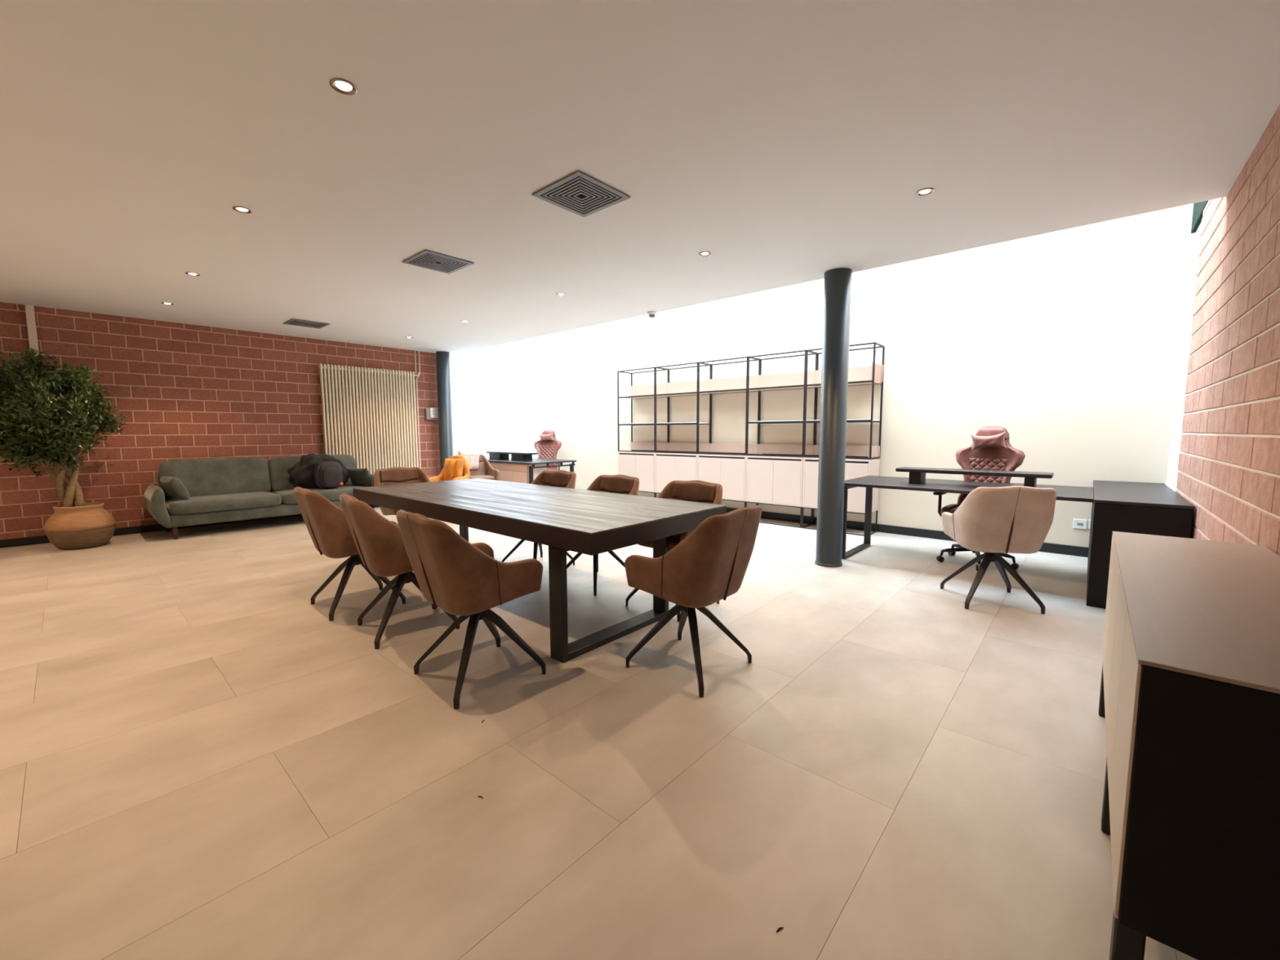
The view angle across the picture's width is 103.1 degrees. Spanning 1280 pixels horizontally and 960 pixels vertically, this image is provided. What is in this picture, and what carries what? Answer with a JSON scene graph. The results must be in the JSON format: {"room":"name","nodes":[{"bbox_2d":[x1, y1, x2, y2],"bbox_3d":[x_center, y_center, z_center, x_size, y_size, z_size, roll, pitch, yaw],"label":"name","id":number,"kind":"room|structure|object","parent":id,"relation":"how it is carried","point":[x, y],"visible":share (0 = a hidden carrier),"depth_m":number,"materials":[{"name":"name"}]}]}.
{"room":"open-plan office","nodes":[
{"label":"open-plan office","id":0,"kind":"room"},
{"bbox_2d":[0,302,440,547],"bbox_3d":[-6.374,-0.650,6.671,0.308,2.810,7.980,5,7,41],"label":"wall","id":1,"kind":"structure","parent":0,"point":[184,391],"depth_m":6.70,"materials":[{"name":"red brick"}]},
{"bbox_2d":[24,304,39,359],"bbox_3d":[-6.869,-1.391,5.767,0.047,1.160,0.065,5,7,41],"label":"vertical conduit","id":2,"kind":"object","parent":1,"relation":"attached to","point":[29,309],"visible":0.42,"depth_m":5.72,"materials":[{"name":"beige metal"}]},
{"bbox_2d":[0,506,379,547],"bbox_3d":[-6.246,0.615,6.681,0.016,0.090,7.980,5,7,41],"label":"baseboard","id":3,"kind":"structure","parent":1,"relation":"attached to","point":[154,527],"depth_m":6.42,"materials":[{"name":"black wood"}]},
{"bbox_2d":[318,363,419,474],"bbox_3d":[-4.426,-0.753,8.524,0.065,2.212,1.580,5,7,41],"label":"radiator","id":4,"kind":"object","parent":1,"relation":"attached to","point":[402,400],"visible":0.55,"depth_m":8.44,"materials":[{"name":"beige metal"}]},
{"bbox_2d":[414,350,416,373],"bbox_3d":[-3.966,-2.080,8.958,0.022,0.412,0.032,5,7,41],"label":"pipe","id":5,"kind":"object","parent":4,"relation":"attached to","point":[415,350],"visible":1,"depth_m":8.96,"materials":[{"name":"beige metal"}]},
{"bbox_2d":[416,351,421,468],"bbox_3d":[-3.946,-1.054,9.075,0.022,2.476,0.120,5,7,41],"label":"pipe","id":6,"kind":"object","parent":4,"relation":"attached to","point":[418,351],"visible":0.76,"depth_m":9.04,"materials":[{"name":"beige metal"}]},
{"bbox_2d":[425,407,438,419],"bbox_3d":[-3.781,-1.208,9.261,0.077,0.215,0.240,5,7,41],"label":"control box","id":7,"kind":"object","parent":1,"relation":"attached to","point":[431,413],"visible":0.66,"depth_m":9.21,"materials":[{"name":"beige plastic"}]},
{"bbox_2d":[449,335,546,458],"bbox_3d":[-2.783,-1.756,10.041,1.990,4.150,0.060,-4,7,-34],"label":"window","id":8,"kind":"structure","parent":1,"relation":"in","point":[499,393],"depth_m":10.03,"materials":[{"name":"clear glass"}]},
{"bbox_2d":[0,506,1197,959],"bbox_3d":[-2.053,0.934,4.289,10.115,0.120,10.330,5,7,41],"label":"floor","id":9,"kind":"structure","parent":0,"point":[197,762],"depth_m":1.96,"materials":[{"name":"beige tile"}]},
{"bbox_2d":[0,344,128,549],"bbox_3d":[-6.493,-0.319,5.463,1.315,2.182,1.400,-2,6,-18],"label":"potted tree","id":10,"kind":"object","parent":9,"relation":"on","point":[51,442],"visible":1,"depth_m":5.43,"materials":[{"name":"green plant"}]},
{"bbox_2d":[143,454,374,539],"bbox_3d":[-5.106,0.150,7.097,0.850,0.929,2.579,5,7,41],"label":"sofa","id":11,"kind":"object","parent":9,"relation":"on","point":[229,489],"visible":0.76,"depth_m":6.66,"materials":[{"name":"grey fabric"}]},
{"bbox_2d":[160,476,189,499],"bbox_3d":[-5.722,0.097,6.244,0.421,0.274,0.194,3,6,32],"label":"cushion","id":12,"kind":"object","parent":11,"relation":"on","point":[174,487],"visible":1,"depth_m":6.15,"materials":[{"name":"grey fabric"}]},
{"bbox_2d":[158,457,271,499],"bbox_3d":[-5.656,-0.022,6.805,0.285,0.528,1.128,5,7,41],"label":"cushion","id":13,"kind":"object","parent":11,"relation":"on","point":[204,477],"depth_m":6.74,"materials":[{"name":"green fabric"}]},
{"bbox_2d":[164,491,281,514],"bbox_3d":[-5.436,0.284,6.638,0.720,0.166,1.132,5,7,41],"label":"seat cushion","id":14,"kind":"object","parent":11,"relation":"on","point":[224,502],"depth_m":6.44,"materials":[{"name":"green fabric"}]},
{"bbox_2d":[267,454,355,491],"bbox_3d":[-4.901,-0.105,7.654,0.285,0.528,1.128,5,7,41],"label":"cushion","id":15,"kind":"object","parent":11,"relation":"on","point":[277,467],"depth_m":7.28,"materials":[{"name":"green fabric"}]},
{"bbox_2d":[287,453,349,488],"bbox_3d":[-4.711,-0.144,7.460,0.264,0.496,0.782,5,7,41],"label":"jacket","id":16,"kind":"object","parent":11,"relation":"on","point":[301,474],"visible":0.69,"depth_m":7.28,"materials":[{"name":"black fabric"}]},
{"bbox_2d":[271,484,364,503],"bbox_3d":[-4.679,0.201,7.488,0.720,0.166,1.132,5,7,41],"label":"seat cushion","id":17,"kind":"object","parent":11,"relation":"on","point":[286,495],"depth_m":7.25,"materials":[{"name":"green fabric"}]},
{"bbox_2d":[314,457,342,488],"bbox_3d":[-4.523,-0.092,7.358,0.362,0.438,0.290,-5,7,-42],"label":"backpack","id":18,"kind":"object","parent":11,"relation":"on","point":[327,474],"visible":1,"depth_m":7.27,"materials":[{"name":"black fabric"}]},
{"bbox_2d":[346,467,371,485],"bbox_3d":[-4.288,-0.044,7.780,0.401,0.282,0.176,2,6,20],"label":"cushion","id":19,"kind":"object","parent":11,"relation":"on","point":[358,477],"visible":0.99,"depth_m":7.71,"materials":[{"name":"green fabric"}]},
{"bbox_2d":[293,486,405,621],"bbox_3d":[-2.127,0.479,3.709,0.582,0.897,0.591,5,8,44],"label":"dining chair","id":20,"kind":"object","parent":9,"relation":"on","point":[326,524],"visible":0.8,"depth_m":3.45,"materials":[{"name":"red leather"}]},
{"bbox_2d":[339,493,459,648],"bbox_3d":[-1.552,0.519,3.262,0.591,0.897,0.582,-5,7,-39],"label":"dining chair","id":21,"kind":"object","parent":9,"relation":"on","point":[379,541],"visible":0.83,"depth_m":3.00,"materials":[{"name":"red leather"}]},
{"bbox_2d":[373,466,430,515],"bbox_3d":[-2.431,0.322,5.364,0.591,0.897,0.582,5,7,41],"label":"dining chair","id":22,"kind":"object","parent":9,"relation":"on","point":[395,475],"visible":0.41,"depth_m":5.45,"materials":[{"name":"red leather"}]},
{"bbox_2d":[435,351,453,471],"bbox_3d":[-3.563,-0.960,9.306,0.246,2.710,0.246,5,7,41],"label":"column","id":23,"kind":"structure","parent":9,"relation":"on","point":[442,358],"depth_m":9.18,"materials":[{"name":"grey metal"}]},
{"bbox_2d":[428,454,469,481],"bbox_3d":[-2.914,0.084,7.801,0.507,0.918,0.525,1,6,12],"label":"armchair","id":24,"kind":"object","parent":9,"relation":"on","point":[456,467],"visible":0.49,"depth_m":7.83,"materials":[{"name":"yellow fabric"}]},
{"bbox_2d":[395,509,546,709],"bbox_3d":[-0.876,0.579,2.612,0.591,0.897,0.582,-5,8,-44],"label":"dining chair","id":25,"kind":"object","parent":9,"relation":"on","point":[458,576],"visible":1,"depth_m":2.39,"materials":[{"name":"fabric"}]},
{"bbox_2d":[469,453,499,479],"bbox_3d":[-2.770,0.011,8.647,0.582,0.897,0.591,-5,7,-43],"label":"dining chair","id":26,"kind":"object","parent":9,"relation":"on","point":[485,471],"visible":0.27,"depth_m":8.79,"materials":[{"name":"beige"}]},
{"bbox_2d":[457,448,479,469],"bbox_3d":[-2.923,-0.342,8.649,0.402,0.369,0.173,-5,7,-42],"label":"cushion","id":27,"kind":"object","parent":26,"relation":"on","point":[472,456],"visible":0.74,"depth_m":8.62,"materials":[{"name":"fabric"}]},
{"bbox_2d":[487,457,576,484],"bbox_3d":[-2.130,0.009,9.361,1.770,0.762,1.000,5,7,41],"label":"desk","id":28,"kind":"object","parent":9,"relation":"on","point":[514,471],"visible":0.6,"depth_m":8.76,"materials":[{"name":"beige wood"}]},
{"bbox_2d":[486,451,537,461],"bbox_3d":[-2.365,-0.441,9.311,1.270,0.145,0.240,5,7,41],"label":"monitor stand","id":29,"kind":"object","parent":28,"relation":"on","point":[515,455],"visible":0.99,"depth_m":9.10,"materials":[{"name":"black wood"}]},
{"bbox_2d":[502,470,576,564],"bbox_3d":[-0.944,0.369,4.827,0.582,0.897,0.591,4,7,39],"label":"dining chair","id":30,"kind":"object","parent":9,"relation":"on","point":[559,478],"visible":0.24,"depth_m":4.92,"materials":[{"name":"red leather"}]},
{"bbox_2d":[352,478,726,662],"bbox_3d":[-1.022,0.503,4.131,3.205,0.762,1.275,5,7,41],"label":"meeting table","id":31,"kind":"object","parent":9,"relation":"on","point":[563,519],"visible":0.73,"depth_m":3.28,"materials":[{"name":"brown wood"}]},
{"bbox_2d":[533,430,561,470],"bbox_3d":[-1.902,-0.334,10.050,0.730,1.312,0.730,1,5,8],"label":"office chair","id":32,"kind":"object","parent":9,"relation":"on","point":[548,446],"visible":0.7,"depth_m":10.22,"materials":[{"name":"pink leather"}]},
{"bbox_2d":[538,432,554,441],"bbox_3d":[-1.878,-0.859,10.192,0.314,0.194,0.116,1,5,8],"label":"pillow","id":33,"kind":"object","parent":32,"relation":"on","point":[545,437],"depth_m":10.16,"materials":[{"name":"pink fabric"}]},
{"bbox_2d":[566,474,639,595],"bbox_3d":[-0.343,0.418,4.283,0.582,0.897,0.591,5,7,41],"label":"dining chair","id":34,"kind":"object","parent":9,"relation":"on","point":[617,483],"visible":0.23,"depth_m":4.35,"materials":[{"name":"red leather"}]},
{"bbox_2d":[625,480,722,622],"bbox_3d":[0.267,0.468,3.738,0.582,0.897,0.591,5,7,41],"label":"dining chair","id":35,"kind":"object","parent":9,"relation":"on","point":[695,491],"visible":0.23,"depth_m":3.81,"materials":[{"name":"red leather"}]},
{"bbox_2d":[624,505,761,697],"bbox_3d":[0.299,0.566,2.708,0.591,0.897,0.582,4,7,40],"label":"dining chair","id":36,"kind":"object","parent":9,"relation":"on","point":[709,566],"visible":1,"depth_m":2.49,"materials":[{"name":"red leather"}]},
{"bbox_2d":[617,342,884,536],"bbox_3d":[1.300,-0.601,7.536,4.182,2.300,0.360,5,7,41],"label":"shelving unit","id":37,"kind":"object","parent":9,"relation":"on","point":[773,477],"visible":0.76,"depth_m":7.16,"materials":[{"name":"white wood"}]},
{"bbox_2d":[744,449,764,453],"bbox_3d":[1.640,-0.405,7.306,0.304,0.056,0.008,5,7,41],"label":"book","id":38,"kind":"object","parent":37,"relation":"on","point":[744,450],"visible":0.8,"depth_m":7.29,"materials":[{"name":"white paper"}]},
{"bbox_2d":[814,267,852,567],"bbox_3d":[1.804,-0.543,4.744,0.246,2.710,0.246,5,7,41],"label":"column","id":39,"kind":"structure","parent":9,"relation":"on","point":[837,282],"depth_m":4.65,"materials":[{"name":"grey metal"}]},
{"bbox_2d":[933,426,1025,570],"bbox_3d":[3.255,0.144,4.857,0.730,1.312,0.730,-5,8,-44],"label":"office chair","id":40,"kind":"object","parent":9,"relation":"on","point":[991,449],"visible":0.49,"depth_m":4.94,"materials":[{"name":"leather"}]},
{"bbox_2d":[969,431,1007,450],"bbox_3d":[3.391,-0.376,4.943,0.116,0.194,0.314,-5,8,-44],"label":"pillow","id":41,"kind":"object","parent":40,"relation":"on","point":[983,441],"depth_m":4.94,"materials":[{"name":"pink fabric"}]},
{"bbox_2d":[940,485,1056,613],"bbox_3d":[2.612,0.461,3.735,0.582,0.897,0.591,1,6,12],"label":"dining chair","id":42,"kind":"object","parent":9,"relation":"on","point":[1014,519],"visible":1,"depth_m":3.53,"materials":[{"name":"beige"}]},
{"bbox_2d":[841,475,1195,608],"bbox_3d":[3.336,0.415,4.827,2.390,0.778,1.895,5,7,41],"label":"executive desk","id":43,"kind":"object","parent":9,"relation":"on","point":[1131,507],"visible":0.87,"depth_m":3.66,"materials":[{"name":"black wood"}]},
{"bbox_2d":[895,466,1053,487],"bbox_3d":[2.989,-0.017,4.613,1.180,0.145,0.240,5,7,41],"label":"monitor stand","id":44,"kind":"object","parent":43,"relation":"on","point":[917,474],"visible":0.93,"depth_m":4.54,"materials":[{"name":"black wood"}]},
{"bbox_2d":[1098,531,1279,959],"bbox_3d":[1.713,0.713,1.532,0.435,0.820,1.710,5,7,41],"label":"credenza","id":45,"kind":"object","parent":9,"relation":"on","point":[1189,701],"visible":1,"depth_m":1.00,"materials":[{"name":"black laminate"}]},
{"bbox_2d":[0,0,1279,354],"bbox_3d":[-2.769,-1.837,3.352,9.945,0.160,8.190,5,7,41],"label":"ceiling","id":46,"kind":"structure","parent":0,"point":[786,142],"depth_m":2.51,"materials":[{"name":"white paint"}]},
{"bbox_2d":[161,302,173,305],"bbox_3d":[-5.268,-1.970,5.662,0.102,0.016,0.102,5,7,41],"label":"recessed light","id":47,"kind":"object","parent":46,"relation":"in","point":[164,303],"visible":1,"depth_m":5.65,"materials":[{"name":"white"}]},
{"bbox_2d":[185,271,199,275],"bbox_3d":[-4.065,-1.874,4.615,0.102,0.016,0.102,5,7,41],"label":"recessed light","id":48,"kind":"object","parent":46,"relation":"in","point":[186,273],"visible":1,"depth_m":4.61,"materials":[{"name":"white"}]},
{"bbox_2d":[232,205,252,213],"bbox_3d":[-2.575,-1.752,3.288,0.102,0.016,0.102,5,7,41],"label":"recessed light","id":49,"kind":"object","parent":46,"relation":"in","point":[242,209],"visible":1,"depth_m":3.28,"materials":[{"name":"white"}]},
{"bbox_2d":[283,318,329,328],"bbox_3d":[-4.409,-2.065,6.716,0.424,0.012,0.424,5,7,41],"label":"ceiling vent","id":50,"kind":"object","parent":46,"relation":"in","point":[294,322],"visible":1,"depth_m":6.70,"materials":[{"name":"black metal"}]},
{"bbox_2d":[329,78,357,95],"bbox_3d":[-1.238,-1.645,2.122,0.102,0.016,0.102,5,7,41],"label":"recessed light","id":51,"kind":"object","parent":46,"relation":"in","point":[342,86],"visible":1,"depth_m":2.12,"materials":[{"name":"silver metal"}]},
{"bbox_2d":[402,249,474,274],"bbox_3d":[-1.713,-1.845,4.310,0.424,0.012,0.424,5,7,41],"label":"ceiling vent","id":52,"kind":"object","parent":46,"relation":"in","point":[426,259],"visible":1,"depth_m":4.29,"materials":[{"name":"black metal"}]},
{"bbox_2d":[555,293,565,296],"bbox_3d":[-0.830,-1.953,5.340,0.102,0.016,0.102,5,7,41],"label":"recessed light","id":53,"kind":"object","parent":46,"relation":"in","point":[559,294],"visible":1,"depth_m":5.33,"materials":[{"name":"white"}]},
{"bbox_2d":[532,170,630,217],"bbox_3d":[-0.357,-1.734,3.101,0.424,0.012,0.424,5,7,41],"label":"ceiling vent","id":54,"kind":"object","parent":46,"relation":"in","point":[580,193],"visible":1,"depth_m":3.09,"materials":[{"name":"black metal"}]},
{"bbox_2d":[647,311,657,317],"bbox_3d":[0.145,-1.999,6.145,0.116,0.065,0.116,5,7,41],"label":"smoke detector","id":55,"kind":"object","parent":46,"relation":"attached to","point":[651,313],"visible":1,"depth_m":6.11,"materials":[{"name":"white plastic"}]},
{"bbox_2d":[698,251,711,256],"bbox_3d":[0.527,-1.842,4.129,0.102,0.016,0.102,5,7,41],"label":"recessed light","id":56,"kind":"object","parent":46,"relation":"in","point":[704,253],"visible":1,"depth_m":4.13,"materials":[{"name":"white"}]},
{"bbox_2d":[915,187,934,195],"bbox_3d":[1.724,-1.746,3.073,0.102,0.016,0.102,5,7,41],"label":"recessed light","id":57,"kind":"object","parent":46,"relation":"in","point":[932,189],"visible":1,"depth_m":3.07,"materials":[{"name":"white"}]},
{"bbox_2d":[546,203,1193,547],"bbox_3d":[1.531,-1.542,7.655,9.095,4.350,0.200,5,7,41],"label":"wall","id":58,"kind":"structure","parent":0,"point":[1066,341],"depth_m":5.76,"materials":[{"name":"beige paint"}]},
{"bbox_2d":[726,506,1088,557],"bbox_3d":[1.485,0.483,7.750,9.045,0.100,0.014,5,7,41],"label":"baseboard","id":59,"kind":"structure","parent":58,"relation":"attached to","point":[1065,549],"depth_m":6.16,"materials":[{"name":"black wood"}]},
{"bbox_2d":[1072,519,1087,529],"bbox_3d":[4.438,0.445,5.120,0.105,0.095,0.010,5,7,41],"label":"wall socket","id":60,"kind":"object","parent":58,"relation":"attached to","point":[1077,523],"visible":1,"depth_m":5.12,"materials":[{"name":"white plastic"}]},
{"bbox_2d":[1175,104,1279,555],"bbox_3d":[1.685,-0.839,0.787,0.308,4.250,9.930,5,7,41],"label":"wall","id":61,"kind":"structure","parent":0,"point":[1228,464],"depth_m":2.62,"materials":[{"name":"red brick"}]},
{"bbox_2d":[1166,204,1203,491],"bbox_3d":[4.629,-0.956,4.296,0.050,3.000,0.780,5,7,41],"label":"window","id":62,"kind":"structure","parent":61,"relation":"in","point":[1194,241],"depth_m":4.31,"materials":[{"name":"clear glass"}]},
{"bbox_2d":[1191,200,1208,233],"bbox_3d":[4.367,-2.250,3.913,0.032,0.350,1.150,5,7,41],"label":"trim","id":63,"kind":"structure","parent":61,"relation":"attached to","point":[1198,207],"depth_m":4.14,"materials":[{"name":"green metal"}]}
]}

